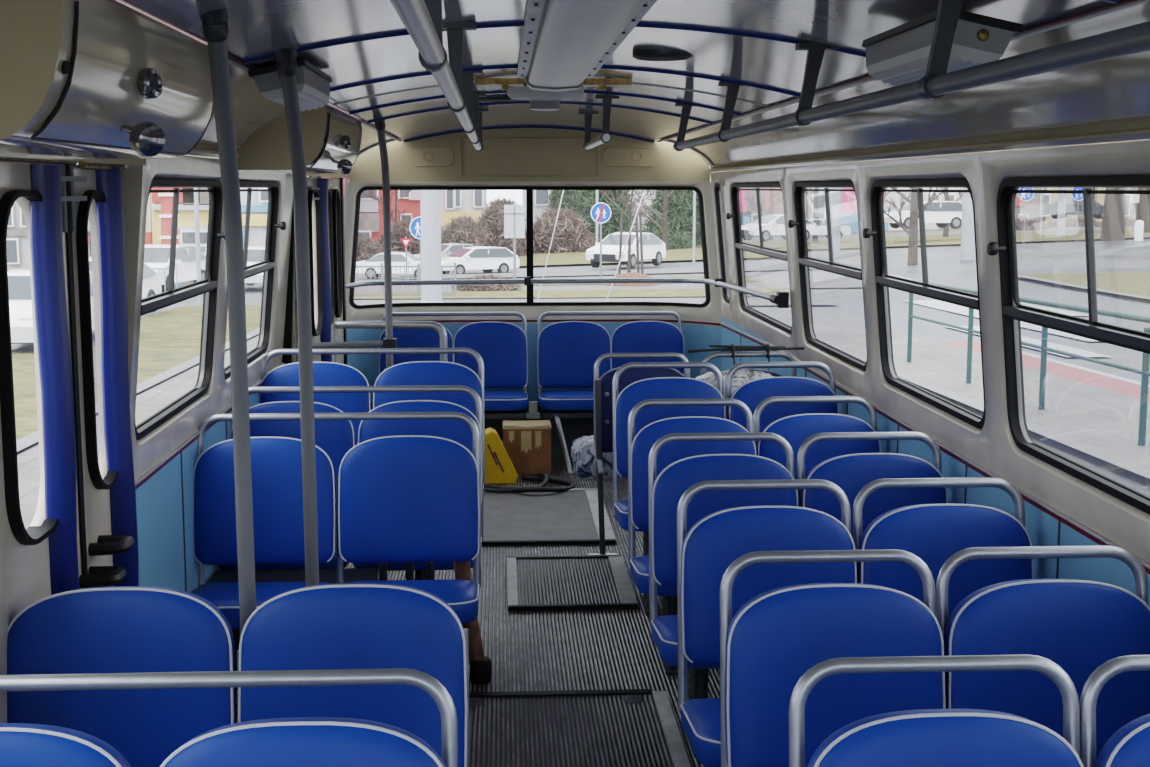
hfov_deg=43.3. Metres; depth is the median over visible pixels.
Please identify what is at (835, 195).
light pole
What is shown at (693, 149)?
trim
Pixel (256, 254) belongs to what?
car
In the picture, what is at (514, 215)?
sign board
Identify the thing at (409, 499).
seat
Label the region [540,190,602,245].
conifer
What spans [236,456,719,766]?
floor
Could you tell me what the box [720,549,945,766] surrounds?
seat
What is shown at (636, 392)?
seat
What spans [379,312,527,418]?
seat
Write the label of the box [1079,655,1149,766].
seat
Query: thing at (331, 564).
cushion
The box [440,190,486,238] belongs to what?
building
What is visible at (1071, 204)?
car
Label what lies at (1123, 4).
trim
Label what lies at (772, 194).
tree
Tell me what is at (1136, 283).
traffic island
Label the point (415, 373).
seat
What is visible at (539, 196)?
building
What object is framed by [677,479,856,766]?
seat
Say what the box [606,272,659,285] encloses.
mound
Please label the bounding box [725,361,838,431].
seat
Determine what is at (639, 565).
cushion
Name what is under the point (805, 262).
window
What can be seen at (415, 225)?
road sign
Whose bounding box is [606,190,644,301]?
rope
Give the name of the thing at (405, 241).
yield sign
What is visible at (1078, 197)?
road sign
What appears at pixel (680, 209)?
conifer
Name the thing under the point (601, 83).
bracket
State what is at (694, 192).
light pole
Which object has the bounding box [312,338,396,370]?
rail
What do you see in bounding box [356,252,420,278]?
car
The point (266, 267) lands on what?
window
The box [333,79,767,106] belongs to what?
trim
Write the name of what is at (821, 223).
car
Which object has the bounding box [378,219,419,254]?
shrub
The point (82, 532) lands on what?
door
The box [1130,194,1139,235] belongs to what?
sign
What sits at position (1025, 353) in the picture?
lane marking
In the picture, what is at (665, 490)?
seat
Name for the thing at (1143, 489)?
kerb face
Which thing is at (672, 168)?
wall
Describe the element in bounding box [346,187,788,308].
window
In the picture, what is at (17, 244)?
building
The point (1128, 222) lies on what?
shrub
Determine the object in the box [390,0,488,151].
handrail
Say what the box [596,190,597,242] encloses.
light pole
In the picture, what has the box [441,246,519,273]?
car
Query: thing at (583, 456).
plastic bag
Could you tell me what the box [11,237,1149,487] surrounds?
ground
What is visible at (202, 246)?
car
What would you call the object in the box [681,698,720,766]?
cushion
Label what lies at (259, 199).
building
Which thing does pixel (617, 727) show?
floor hatch
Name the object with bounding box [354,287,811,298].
grass verge
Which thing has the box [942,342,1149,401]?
lane
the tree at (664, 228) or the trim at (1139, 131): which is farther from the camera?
the tree at (664, 228)
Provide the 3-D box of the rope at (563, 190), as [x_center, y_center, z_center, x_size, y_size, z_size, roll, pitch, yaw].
[-0.152,-0.978,9.762,0.324,1.252,0.008,-3,8,-21]
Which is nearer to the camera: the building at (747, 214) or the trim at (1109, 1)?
the trim at (1109, 1)
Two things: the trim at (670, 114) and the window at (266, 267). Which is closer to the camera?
the window at (266, 267)
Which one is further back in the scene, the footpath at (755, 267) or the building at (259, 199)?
the building at (259, 199)
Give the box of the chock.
[485,427,517,483]
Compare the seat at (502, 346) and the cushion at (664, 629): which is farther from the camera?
the seat at (502, 346)
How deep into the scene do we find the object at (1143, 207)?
86.90 m
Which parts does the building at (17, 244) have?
pane, pane, panel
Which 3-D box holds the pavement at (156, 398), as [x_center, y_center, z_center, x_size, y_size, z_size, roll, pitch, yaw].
[-3.839,0.605,15.039,3.350,0.782,42.000,0,8,-3]
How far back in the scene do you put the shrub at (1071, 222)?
110.50 m
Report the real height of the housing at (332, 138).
0.237 m
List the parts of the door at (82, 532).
header rod, post, handle, handle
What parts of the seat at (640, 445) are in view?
frame, backrest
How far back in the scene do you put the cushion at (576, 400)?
8.77 m
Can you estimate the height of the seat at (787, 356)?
0.918 m
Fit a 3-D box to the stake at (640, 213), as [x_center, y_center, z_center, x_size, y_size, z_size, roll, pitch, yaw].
[2.277,-4.579,49.615,0.190,2.554,0.090,0,8,-3]
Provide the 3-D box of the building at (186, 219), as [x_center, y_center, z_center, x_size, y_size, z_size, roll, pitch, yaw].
[-19.235,-14.035,73.744,3.140,17.169,8.310,0,8,-3]
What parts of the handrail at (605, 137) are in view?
mounting plate, mounting plate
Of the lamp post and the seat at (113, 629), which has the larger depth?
the lamp post
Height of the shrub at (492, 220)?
4.199 m
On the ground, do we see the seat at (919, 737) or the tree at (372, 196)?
the tree at (372, 196)
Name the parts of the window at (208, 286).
sliding sash, latch knob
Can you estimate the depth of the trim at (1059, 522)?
3.62 m
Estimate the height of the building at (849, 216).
16.926 m
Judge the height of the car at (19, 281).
1.420 m
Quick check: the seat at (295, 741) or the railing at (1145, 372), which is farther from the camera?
the railing at (1145, 372)
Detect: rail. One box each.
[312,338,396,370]
[335,321,447,361]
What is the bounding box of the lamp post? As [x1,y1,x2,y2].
[420,190,442,302]
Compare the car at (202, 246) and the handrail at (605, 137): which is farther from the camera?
the car at (202, 246)
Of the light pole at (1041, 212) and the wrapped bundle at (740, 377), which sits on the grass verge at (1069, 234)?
the light pole at (1041, 212)
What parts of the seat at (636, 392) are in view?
frame, backrest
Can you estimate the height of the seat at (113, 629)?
0.858 m
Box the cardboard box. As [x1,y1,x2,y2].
[503,420,550,473]
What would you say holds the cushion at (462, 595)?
on the seat at (409, 499)
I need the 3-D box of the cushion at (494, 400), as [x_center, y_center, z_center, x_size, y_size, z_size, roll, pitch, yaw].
[-0.519,0.104,8.938,0.459,0.099,0.403,0,5,-3]
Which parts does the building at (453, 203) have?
pane, pane, panel, pane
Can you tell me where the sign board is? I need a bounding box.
[504,205,524,278]
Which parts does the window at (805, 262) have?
latch knob, sliding sash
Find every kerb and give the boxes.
[12,305,182,353]
[16,327,259,451]
[819,339,1149,478]
[1018,274,1149,298]
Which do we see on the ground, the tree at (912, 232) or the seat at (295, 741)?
the tree at (912, 232)
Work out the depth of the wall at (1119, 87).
4.01 m
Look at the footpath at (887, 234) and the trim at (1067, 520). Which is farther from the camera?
the footpath at (887, 234)
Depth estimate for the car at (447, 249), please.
67.91 m
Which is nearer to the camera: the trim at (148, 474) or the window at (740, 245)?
the trim at (148, 474)
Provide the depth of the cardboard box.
8.47 m
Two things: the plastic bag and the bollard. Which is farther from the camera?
the bollard
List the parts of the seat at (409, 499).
backrest, frame, backrest, pipe leg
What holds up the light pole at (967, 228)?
on the ground
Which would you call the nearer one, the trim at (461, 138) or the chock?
the chock
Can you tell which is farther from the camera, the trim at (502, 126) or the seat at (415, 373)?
the trim at (502, 126)
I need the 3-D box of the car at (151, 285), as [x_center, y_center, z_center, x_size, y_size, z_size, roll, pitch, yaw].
[-11.114,-2.178,33.459,2.140,1.460,4.370,0,8,2]
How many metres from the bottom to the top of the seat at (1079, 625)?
0.917 m
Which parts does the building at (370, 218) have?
pane, pane, panel, panel, pane, pane, panel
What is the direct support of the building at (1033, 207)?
on the grass verge at (1046, 225)
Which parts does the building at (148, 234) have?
panel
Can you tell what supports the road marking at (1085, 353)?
on the ground
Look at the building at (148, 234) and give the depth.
76.43 m
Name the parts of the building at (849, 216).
panel, pane, panel, panel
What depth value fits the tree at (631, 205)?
49.93 m
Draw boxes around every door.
[0,154,145,722]
[282,173,348,364]
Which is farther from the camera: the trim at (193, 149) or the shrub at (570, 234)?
the shrub at (570, 234)
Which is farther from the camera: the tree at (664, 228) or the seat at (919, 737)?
the tree at (664, 228)
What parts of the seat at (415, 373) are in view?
backrest, frame, backrest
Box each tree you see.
[88,218,91,256]
[363,190,412,223]
[599,190,654,272]
[633,190,688,249]
[743,188,782,239]
[775,188,830,241]
[884,188,944,264]
[941,188,962,236]
[1100,188,1124,240]
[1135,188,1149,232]
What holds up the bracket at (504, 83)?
attached to the ceiling
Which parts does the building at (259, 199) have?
panel, panel, pane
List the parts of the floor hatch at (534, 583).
plate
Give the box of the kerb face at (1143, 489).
[1033,439,1149,496]
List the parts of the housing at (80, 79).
plate, valve knob, knob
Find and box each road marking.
[892,275,1088,315]
[902,300,1096,340]
[945,326,1111,356]
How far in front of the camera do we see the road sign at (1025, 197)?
72.65 m
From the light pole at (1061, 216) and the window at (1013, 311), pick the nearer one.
the window at (1013, 311)
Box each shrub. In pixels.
[356,235,383,261]
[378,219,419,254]
[441,214,494,246]
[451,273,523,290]
[475,197,535,255]
[526,207,595,252]
[626,226,698,248]
[1015,217,1049,230]
[1042,217,1097,226]
[1095,217,1135,226]
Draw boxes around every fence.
[7,268,177,290]
[354,263,456,295]
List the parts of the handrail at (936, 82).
mounting plate, mounting plate, mounting plate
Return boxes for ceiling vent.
[479,95,513,101]
[632,49,692,60]
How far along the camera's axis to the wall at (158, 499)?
4.57 m
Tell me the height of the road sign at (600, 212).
2.898 m
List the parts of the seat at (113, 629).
backrest, backrest, frame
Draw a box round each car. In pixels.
[8,270,94,343]
[89,257,161,315]
[144,244,205,291]
[178,243,206,280]
[243,246,264,285]
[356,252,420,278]
[414,243,472,258]
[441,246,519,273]
[585,232,665,268]
[741,214,816,241]
[809,218,850,238]
[884,201,961,228]
[1043,197,1103,218]
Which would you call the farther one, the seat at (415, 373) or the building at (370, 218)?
the building at (370, 218)
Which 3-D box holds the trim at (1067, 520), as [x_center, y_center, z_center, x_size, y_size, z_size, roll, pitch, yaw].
[1.194,0.322,3.818,0.011,0.063,10.750,0,8,-3]
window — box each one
[135,179,224,439]
[224,181,285,378]
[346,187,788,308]
[715,184,729,302]
[726,183,791,333]
[788,181,866,370]
[863,179,985,428]
[987,176,1149,514]
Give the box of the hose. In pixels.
[483,472,574,492]
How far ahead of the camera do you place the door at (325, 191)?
7.58 m
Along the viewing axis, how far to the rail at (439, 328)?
8.06 m
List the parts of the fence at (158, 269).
rail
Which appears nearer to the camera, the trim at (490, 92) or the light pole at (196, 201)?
the trim at (490, 92)
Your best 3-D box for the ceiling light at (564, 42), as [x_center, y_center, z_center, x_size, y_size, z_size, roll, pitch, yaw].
[0.100,-0.590,1.694,0.260,0.058,6.700,0,8,-3]
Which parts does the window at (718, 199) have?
metal frame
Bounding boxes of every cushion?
[191,581,329,628]
[219,553,348,569]
[348,579,478,623]
[484,391,527,410]
[538,390,593,410]
[614,499,648,531]
[630,555,676,595]
[651,615,719,668]
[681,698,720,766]
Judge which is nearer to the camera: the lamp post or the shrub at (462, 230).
the lamp post
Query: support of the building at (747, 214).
on the grass verge at (1046, 225)
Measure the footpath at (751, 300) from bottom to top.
0.093 m
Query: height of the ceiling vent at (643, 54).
0.022 m
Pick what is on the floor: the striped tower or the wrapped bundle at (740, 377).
the wrapped bundle at (740, 377)
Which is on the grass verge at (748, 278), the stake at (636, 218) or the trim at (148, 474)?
the stake at (636, 218)
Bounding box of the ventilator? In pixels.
[507,86,583,110]
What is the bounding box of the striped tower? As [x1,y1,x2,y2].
[158,188,182,283]
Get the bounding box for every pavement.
[17,335,258,528]
[773,317,1149,466]
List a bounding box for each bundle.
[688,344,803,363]
[695,368,773,398]
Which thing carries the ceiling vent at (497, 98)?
in the ceiling
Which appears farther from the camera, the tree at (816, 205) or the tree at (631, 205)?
the tree at (816, 205)
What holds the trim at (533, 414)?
attached to the seat at (502, 346)
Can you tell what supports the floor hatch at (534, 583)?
on the floor
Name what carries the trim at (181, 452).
attached to the wall at (158, 499)
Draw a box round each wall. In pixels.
[130,64,393,592]
[345,128,721,402]
[660,0,1149,606]
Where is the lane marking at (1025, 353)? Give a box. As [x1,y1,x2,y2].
[979,342,1149,387]
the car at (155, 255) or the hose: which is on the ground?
the car at (155, 255)
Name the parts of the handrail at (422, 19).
mounting plate, mounting plate, mounting plate, mounting plate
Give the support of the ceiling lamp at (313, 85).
attached to the ceiling
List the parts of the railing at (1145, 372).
post, post, rail, rail, post, post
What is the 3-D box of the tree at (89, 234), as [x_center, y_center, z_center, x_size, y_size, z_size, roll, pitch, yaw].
[-19.268,-8.797,58.375,6.016,9.566,4.594,0,8,-3]
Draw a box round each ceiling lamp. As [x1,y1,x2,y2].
[248,59,331,110]
[862,10,1022,84]
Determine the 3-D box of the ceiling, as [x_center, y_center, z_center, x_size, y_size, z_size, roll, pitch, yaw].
[-0.008,-0.858,3.784,1.600,0.095,11.120,0,8,-3]
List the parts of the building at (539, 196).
pane, panel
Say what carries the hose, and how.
on the floor
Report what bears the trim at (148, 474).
attached to the wall at (158, 499)
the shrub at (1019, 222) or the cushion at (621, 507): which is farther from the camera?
the shrub at (1019, 222)
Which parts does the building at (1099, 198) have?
panel, pane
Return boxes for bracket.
[475,78,523,89]
[582,78,631,90]
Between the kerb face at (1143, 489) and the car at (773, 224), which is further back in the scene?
the car at (773, 224)
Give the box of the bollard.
[1134,220,1143,240]
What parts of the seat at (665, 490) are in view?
frame, backrest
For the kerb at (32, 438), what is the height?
0.782 m
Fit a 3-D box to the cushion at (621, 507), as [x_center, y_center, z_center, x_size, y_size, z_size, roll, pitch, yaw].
[0.391,0.507,5.657,0.449,0.099,0.403,0,1,-3]
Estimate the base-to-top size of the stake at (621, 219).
2.554 m
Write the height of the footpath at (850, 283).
0.184 m
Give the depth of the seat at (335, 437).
5.43 m
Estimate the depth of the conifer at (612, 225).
101.75 m
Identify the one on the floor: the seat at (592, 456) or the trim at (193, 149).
the seat at (592, 456)
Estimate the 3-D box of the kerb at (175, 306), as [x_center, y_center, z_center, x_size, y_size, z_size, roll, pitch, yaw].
[-9.108,0.499,15.762,0.200,0.824,44.000,0,8,-3]
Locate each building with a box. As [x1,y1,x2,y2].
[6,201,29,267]
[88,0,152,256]
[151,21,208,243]
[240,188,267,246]
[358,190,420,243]
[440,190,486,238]
[522,166,710,230]
[739,188,783,235]
[804,188,858,231]
[883,188,962,230]
[1015,188,1092,224]
[1092,188,1137,222]
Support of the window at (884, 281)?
in the wall at (1119, 87)
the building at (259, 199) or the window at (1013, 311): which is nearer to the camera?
the window at (1013, 311)
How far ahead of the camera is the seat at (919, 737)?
2.24 m
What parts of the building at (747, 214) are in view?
panel, panel, panel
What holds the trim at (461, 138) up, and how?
attached to the wall at (672, 168)
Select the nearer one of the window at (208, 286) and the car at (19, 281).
the window at (208, 286)
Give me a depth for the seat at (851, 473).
4.38 m
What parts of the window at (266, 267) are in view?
metal frame, sliding sash, latch knob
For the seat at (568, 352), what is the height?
0.891 m
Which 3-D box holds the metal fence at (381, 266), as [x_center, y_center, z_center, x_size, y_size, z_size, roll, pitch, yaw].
[-5.188,-3.053,43.069,3.320,1.050,0.070,0,8,-3]
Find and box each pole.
[194,188,201,305]
[200,9,255,635]
[273,47,318,586]
[375,120,392,368]
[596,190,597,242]
[693,191,695,262]
[831,188,841,261]
[960,188,974,259]
[1039,188,1043,238]
[1057,188,1066,236]
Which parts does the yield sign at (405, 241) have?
sign plate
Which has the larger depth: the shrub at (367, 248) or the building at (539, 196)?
the building at (539, 196)
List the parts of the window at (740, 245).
latch knob, sliding sash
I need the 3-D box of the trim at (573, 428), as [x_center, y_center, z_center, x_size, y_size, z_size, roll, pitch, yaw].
[-0.267,0.284,9.047,2.360,0.340,0.040,0,8,-3]
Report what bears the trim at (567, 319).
attached to the wall at (672, 168)
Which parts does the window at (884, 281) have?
latch knob, sliding sash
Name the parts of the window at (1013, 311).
latch knob, sliding sash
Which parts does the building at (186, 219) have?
panel, panel, pane, panel, panel, pane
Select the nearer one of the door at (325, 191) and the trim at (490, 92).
the trim at (490, 92)
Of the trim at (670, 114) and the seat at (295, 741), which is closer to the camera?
the seat at (295, 741)
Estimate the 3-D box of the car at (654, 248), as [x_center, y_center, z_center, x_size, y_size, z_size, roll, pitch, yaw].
[2.212,-5.721,61.964,2.140,1.460,4.370,4,9,27]
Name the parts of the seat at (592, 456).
post, foot plate, frame, backrest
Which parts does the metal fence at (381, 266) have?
post, rail, rail, post, post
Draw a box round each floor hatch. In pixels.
[469,689,690,766]
[482,488,615,545]
[507,555,637,610]
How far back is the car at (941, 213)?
83.82 m
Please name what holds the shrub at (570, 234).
on the grass verge at (671, 254)
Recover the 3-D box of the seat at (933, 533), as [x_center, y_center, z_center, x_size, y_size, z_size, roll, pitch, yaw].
[0.955,0.732,3.584,0.453,0.917,0.503,0,8,-3]
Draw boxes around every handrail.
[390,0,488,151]
[579,95,618,150]
[673,0,1149,150]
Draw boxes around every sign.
[401,237,410,279]
[409,216,420,273]
[591,202,610,284]
[1018,188,1033,245]
[1071,188,1082,241]
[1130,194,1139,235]
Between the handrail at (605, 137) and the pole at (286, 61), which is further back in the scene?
the handrail at (605, 137)
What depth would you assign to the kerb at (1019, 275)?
44.66 m
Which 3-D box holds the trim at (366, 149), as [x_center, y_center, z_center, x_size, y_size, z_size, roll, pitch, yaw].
[-1.214,-1.387,8.696,0.345,0.174,0.010,-4,9,-27]
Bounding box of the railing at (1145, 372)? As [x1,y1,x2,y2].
[907,280,1149,445]
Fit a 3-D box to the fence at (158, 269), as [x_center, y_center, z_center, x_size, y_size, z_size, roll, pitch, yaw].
[-13.183,-2.675,39.372,4.725,0.925,0.040,0,8,-3]
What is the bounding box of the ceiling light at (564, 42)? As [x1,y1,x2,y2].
[517,0,656,91]
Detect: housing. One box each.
[0,0,213,158]
[237,105,361,173]
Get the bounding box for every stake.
[618,213,622,274]
[635,212,639,272]
[639,212,643,273]
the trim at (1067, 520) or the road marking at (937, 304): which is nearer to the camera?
the trim at (1067, 520)
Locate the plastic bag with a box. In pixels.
[571,436,627,480]
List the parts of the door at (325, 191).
post, post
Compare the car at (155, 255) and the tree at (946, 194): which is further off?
the tree at (946, 194)
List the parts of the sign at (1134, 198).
plate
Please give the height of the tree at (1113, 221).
12.820 m
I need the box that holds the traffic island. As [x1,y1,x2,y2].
[1020,272,1149,296]
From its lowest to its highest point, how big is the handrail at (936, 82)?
0.195 m
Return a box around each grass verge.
[12,305,260,439]
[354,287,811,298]
[518,245,767,265]
[519,275,762,284]
[696,228,1149,251]
[753,225,1046,236]
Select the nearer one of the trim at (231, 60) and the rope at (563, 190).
the trim at (231, 60)
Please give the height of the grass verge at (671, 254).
1.066 m
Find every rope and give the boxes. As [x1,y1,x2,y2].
[537,190,563,301]
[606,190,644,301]
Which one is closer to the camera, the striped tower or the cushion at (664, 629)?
the cushion at (664, 629)
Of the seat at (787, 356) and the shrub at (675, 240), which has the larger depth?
the shrub at (675, 240)
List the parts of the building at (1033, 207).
panel, pane, panel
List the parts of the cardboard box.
lid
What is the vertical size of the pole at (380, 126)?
2.024 m
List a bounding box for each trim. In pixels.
[108,0,402,141]
[135,363,283,489]
[180,452,186,591]
[191,141,240,156]
[244,22,865,63]
[330,65,799,96]
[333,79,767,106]
[350,91,740,115]
[358,139,396,155]
[368,102,712,123]
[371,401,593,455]
[393,318,719,324]
[403,126,654,141]
[412,137,654,176]
[526,401,539,418]
[656,0,1149,141]
[662,140,715,166]
[708,115,1149,169]
[720,322,1149,573]
[964,465,966,503]
[1056,520,1060,578]
[1101,0,1117,3]
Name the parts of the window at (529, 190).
window rail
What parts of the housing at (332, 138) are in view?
plate, valve knob, knob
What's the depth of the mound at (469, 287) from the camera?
45.63 m
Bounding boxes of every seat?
[0,668,457,766]
[7,583,469,766]
[190,412,491,688]
[219,385,482,579]
[260,348,484,579]
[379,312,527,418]
[537,311,683,473]
[571,353,689,555]
[612,362,725,614]
[628,399,755,675]
[648,432,797,757]
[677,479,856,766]
[701,351,796,376]
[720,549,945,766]
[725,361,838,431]
[753,396,880,478]
[789,654,1083,766]
[797,432,947,537]
[853,477,1033,618]
[936,545,1149,759]
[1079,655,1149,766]
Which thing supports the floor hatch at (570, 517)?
on the floor
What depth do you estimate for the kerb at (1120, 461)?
15.42 m
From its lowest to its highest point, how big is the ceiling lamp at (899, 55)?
0.098 m
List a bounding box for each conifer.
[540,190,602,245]
[587,190,638,242]
[642,190,701,244]
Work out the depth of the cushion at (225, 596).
4.54 m
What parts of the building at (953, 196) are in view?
panel, pane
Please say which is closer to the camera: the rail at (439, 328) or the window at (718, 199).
the rail at (439, 328)
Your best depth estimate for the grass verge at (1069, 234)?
86.38 m
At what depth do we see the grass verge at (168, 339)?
24.83 m
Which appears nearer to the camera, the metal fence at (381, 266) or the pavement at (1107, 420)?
the pavement at (1107, 420)
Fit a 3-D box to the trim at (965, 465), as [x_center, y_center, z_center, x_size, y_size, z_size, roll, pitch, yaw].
[1.172,0.635,4.390,0.006,0.788,0.008,0,8,-3]
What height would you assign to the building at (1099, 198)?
16.132 m
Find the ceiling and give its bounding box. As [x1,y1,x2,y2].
[117,0,1118,140]
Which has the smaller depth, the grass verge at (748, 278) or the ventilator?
the ventilator
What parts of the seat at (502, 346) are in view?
backrest, backrest, seat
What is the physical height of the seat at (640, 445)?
0.917 m
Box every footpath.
[202,297,838,305]
[397,264,814,278]
[443,280,861,290]
[742,226,1134,241]
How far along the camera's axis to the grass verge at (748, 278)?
50.54 m
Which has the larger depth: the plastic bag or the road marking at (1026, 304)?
the road marking at (1026, 304)
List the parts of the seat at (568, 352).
seat, backrest, backrest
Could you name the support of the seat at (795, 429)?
on the floor
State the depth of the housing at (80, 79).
2.27 m
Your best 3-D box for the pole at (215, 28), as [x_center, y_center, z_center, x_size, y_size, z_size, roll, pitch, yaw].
[-0.675,0.263,2.898,0.068,2.025,0.409,-1,8,-7]

